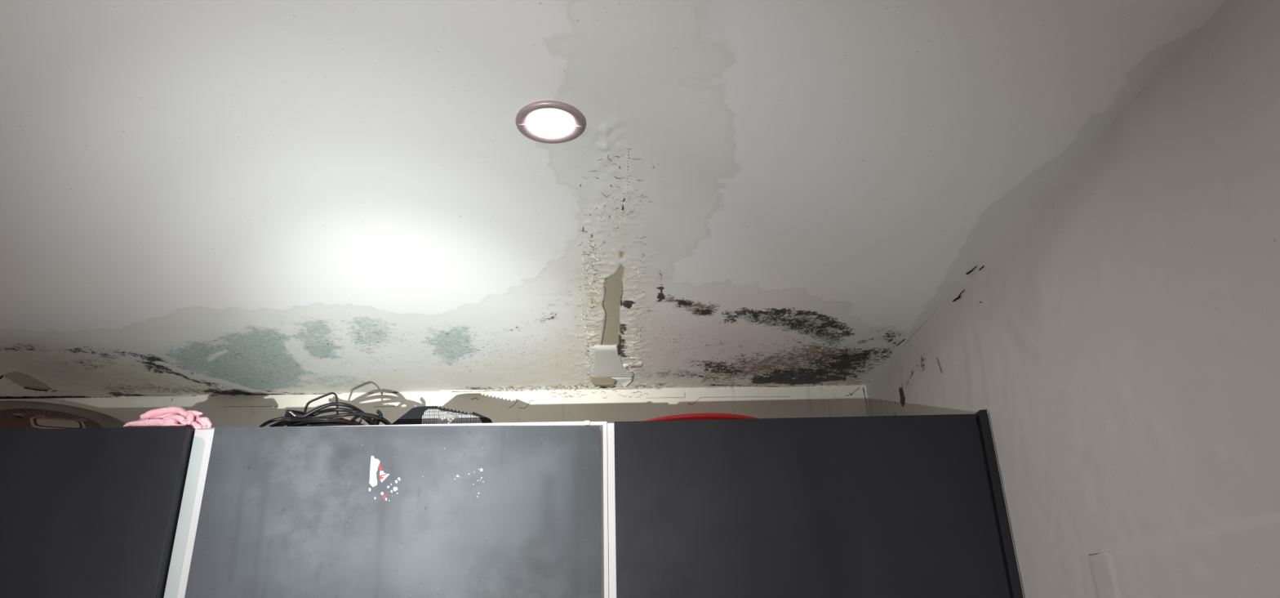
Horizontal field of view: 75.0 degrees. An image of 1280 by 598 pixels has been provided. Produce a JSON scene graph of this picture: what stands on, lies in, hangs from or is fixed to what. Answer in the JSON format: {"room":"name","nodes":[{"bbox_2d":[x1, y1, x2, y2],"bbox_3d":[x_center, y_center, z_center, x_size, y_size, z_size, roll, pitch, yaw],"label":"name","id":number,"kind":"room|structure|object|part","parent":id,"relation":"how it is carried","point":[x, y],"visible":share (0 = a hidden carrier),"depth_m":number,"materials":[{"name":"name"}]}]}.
{"room":"bedroom","nodes":[
{"label":"bedroom","id":0,"kind":"room"},
{"bbox_2d":[0,384,870,427],"bbox_3d":[-1.012,1.328,1.518,3.266,2.403,0.101,-1,-23,-2],"label":"wall","id":1,"kind":"structure","parent":0,"point":[610,406],"depth_m":1.95,"materials":[{"name":"beige paint"}]},
{"bbox_2d":[0,0,1226,398],"bbox_3d":[-0.989,-0.570,0.063,3.240,0.021,4.129,-1,-23,-2],"label":"ceiling","id":2,"kind":"structure","parent":0,"point":[197,197],"depth_m":1.10,"materials":[{"name":"paint"}]},
{"bbox_2d":[515,100,585,143],"bbox_3d":[-0.106,-0.208,0.984,0.082,0.009,0.082,-1,-23,-2],"label":"recessed light","id":3,"kind":"object","parent":2,"relation":"in","point":[550,122],"visible":1,"depth_m":0.98,"materials":[{"name":"metal"}]},
{"bbox_2d":[866,0,1279,597],"bbox_3d":[0.634,0.493,-0.352,0.007,2.385,4.101,-1,-23,-2],"label":"wall","id":4,"kind":"structure","parent":0,"point":[1119,344],"depth_m":0.95,"materials":[{"name":"paint"}]},
{"bbox_3d":[-0.940,1.652,-0.903,3.416,0.100,4.300,-1,-23,-2],"label":"floor","id":5,"kind":"structure","parent":0,"visible":0},
{"bbox_2d":[0,426,195,597],"bbox_3d":[-0.990,1.301,1.132,0.621,2.148,0.604,-1,-23,-2],"label":"tall cabinet","id":6,"kind":"object","parent":5,"relation":"on","point":[85,512],"visible":0.66,"depth_m":1.23,"materials":[{"name":"black plastic"}]},
{"bbox_2d":[0,400,125,429],"bbox_3d":[-1.189,0.258,1.661,0.280,0.171,0.313,-20,-29,36],"label":"bag","id":7,"kind":"object","parent":6,"relation":"on","point":[14,414],"visible":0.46,"depth_m":1.72,"materials":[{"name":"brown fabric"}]},
{"bbox_2d":[13,412,25,416],"bbox_3d":[-1.246,0.232,1.673,0.020,0.002,0.021,14,2,-32],"label":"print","id":8,"kind":"object","parent":7,"relation":"on","point":[18,414],"depth_m":1.67},
{"bbox_2d":[34,413,46,417],"bbox_3d":[-1.219,0.238,1.696,0.020,0.002,0.021,14,2,-32],"label":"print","id":9,"kind":"object","parent":7,"relation":"on","point":[39,415],"depth_m":1.69},
{"bbox_2d":[76,417,88,422],"bbox_3d":[-1.163,0.252,1.739,0.020,0.002,0.021,14,2,-32],"label":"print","id":10,"kind":"object","parent":7,"relation":"on","point":[81,420],"depth_m":1.74},
{"bbox_2d":[164,391,608,597],"bbox_3d":[-0.363,1.251,1.183,0.654,2.249,0.588,-1,-23,-2],"label":"tall cabinet","id":11,"kind":"object","parent":5,"relation":"on","point":[510,509],"depth_m":1.26,"materials":[{"name":"grey plastic"}]},
{"bbox_2d":[123,405,212,429],"bbox_3d":[-0.751,0.196,1.343,0.140,0.044,0.061,-1,-23,-2],"label":"cloth","id":12,"kind":"object","parent":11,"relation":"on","point":[167,416],"visible":0.86,"depth_m":1.32,"materials":[{"name":"fabric"}]},
{"bbox_3d":[-0.561,0.223,1.503,0.202,0.098,0.175,16,-29,-35],"label":"cable coil","id":13,"kind":"part","parent":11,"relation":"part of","materials":[{"name":"black rubber"}]},
{"bbox_2d":[335,417,365,425],"bbox_3d":[-0.512,0.237,1.479,0.061,0.051,0.021,-1,-23,-2],"label":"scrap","id":14,"kind":"object","parent":11,"relation":"on","point":[344,418],"visible":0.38,"depth_m":1.48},
{"bbox_3d":[-0.466,0.206,1.496,0.012,0.016,0.010,-1,-23,-2],"label":"plug knob","id":15,"kind":"part","parent":11,"relation":"part of","materials":[{"name":"black rubber"}]},
{"bbox_3d":[-0.389,0.321,1.593,0.618,0.018,0.567,-1,-23,-2],"label":"panel","id":16,"kind":"part","parent":11,"relation":"part of","materials":[{"name":"white plastic"}]},
{"bbox_2d":[391,405,493,424],"bbox_3d":[-0.356,0.237,1.512,0.185,0.070,0.103,-1,-23,-2],"label":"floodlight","id":17,"kind":"object","parent":11,"relation":"on","point":[424,414],"visible":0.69,"depth_m":1.48,"materials":[{"name":"metal"}]},
{"bbox_3d":[-0.341,0.218,1.474,0.039,0.039,0.011,-1,-23,-2],"label":"bulb","id":18,"kind":"part","parent":17,"relation":"part of","materials":[{"name":"clear glass"}]},
{"bbox_3d":[-0.044,1.297,1.186,0.018,2.150,0.567,-1,-23,-2],"label":"panel","id":19,"kind":"part","parent":11,"relation":"part of","materials":[{"name":"white plastic"}]},
{"bbox_2d":[607,409,1023,597],"bbox_3d":[0.273,1.288,1.188,0.616,2.152,0.590,-1,-23,-2],"label":"tall cabinet","id":20,"kind":"object","parent":5,"relation":"on","point":[873,506],"depth_m":1.28,"materials":[{"name":"black plastic"}]},
{"bbox_3d":[-0.025,1.298,1.186,0.018,2.147,0.567,-1,-23,-2],"label":"panel","id":21,"kind":"part","parent":20,"relation":"part of","materials":[{"name":"white plastic"}]},
{"bbox_2d":[641,413,756,421],"bbox_3d":[0.113,0.294,1.650,0.316,0.056,0.316,-1,-23,-2],"label":"basin","id":22,"kind":"object","parent":20,"relation":"on","point":[690,415],"visible":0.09,"depth_m":1.52,"materials":[{"name":"plastic"}]},
{"bbox_3d":[0.113,0.297,1.649,0.300,0.050,0.300,-1,-23,-2],"label":"bowl","id":23,"kind":"part","parent":22,"relation":"part of","materials":[{"name":"red plastic"}]},
{"bbox_3d":[0.580,1.175,0.944,0.019,2.152,0.034,-1,-23,-2],"label":"end strip","id":24,"kind":"part","parent":20,"relation":"part of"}
]}

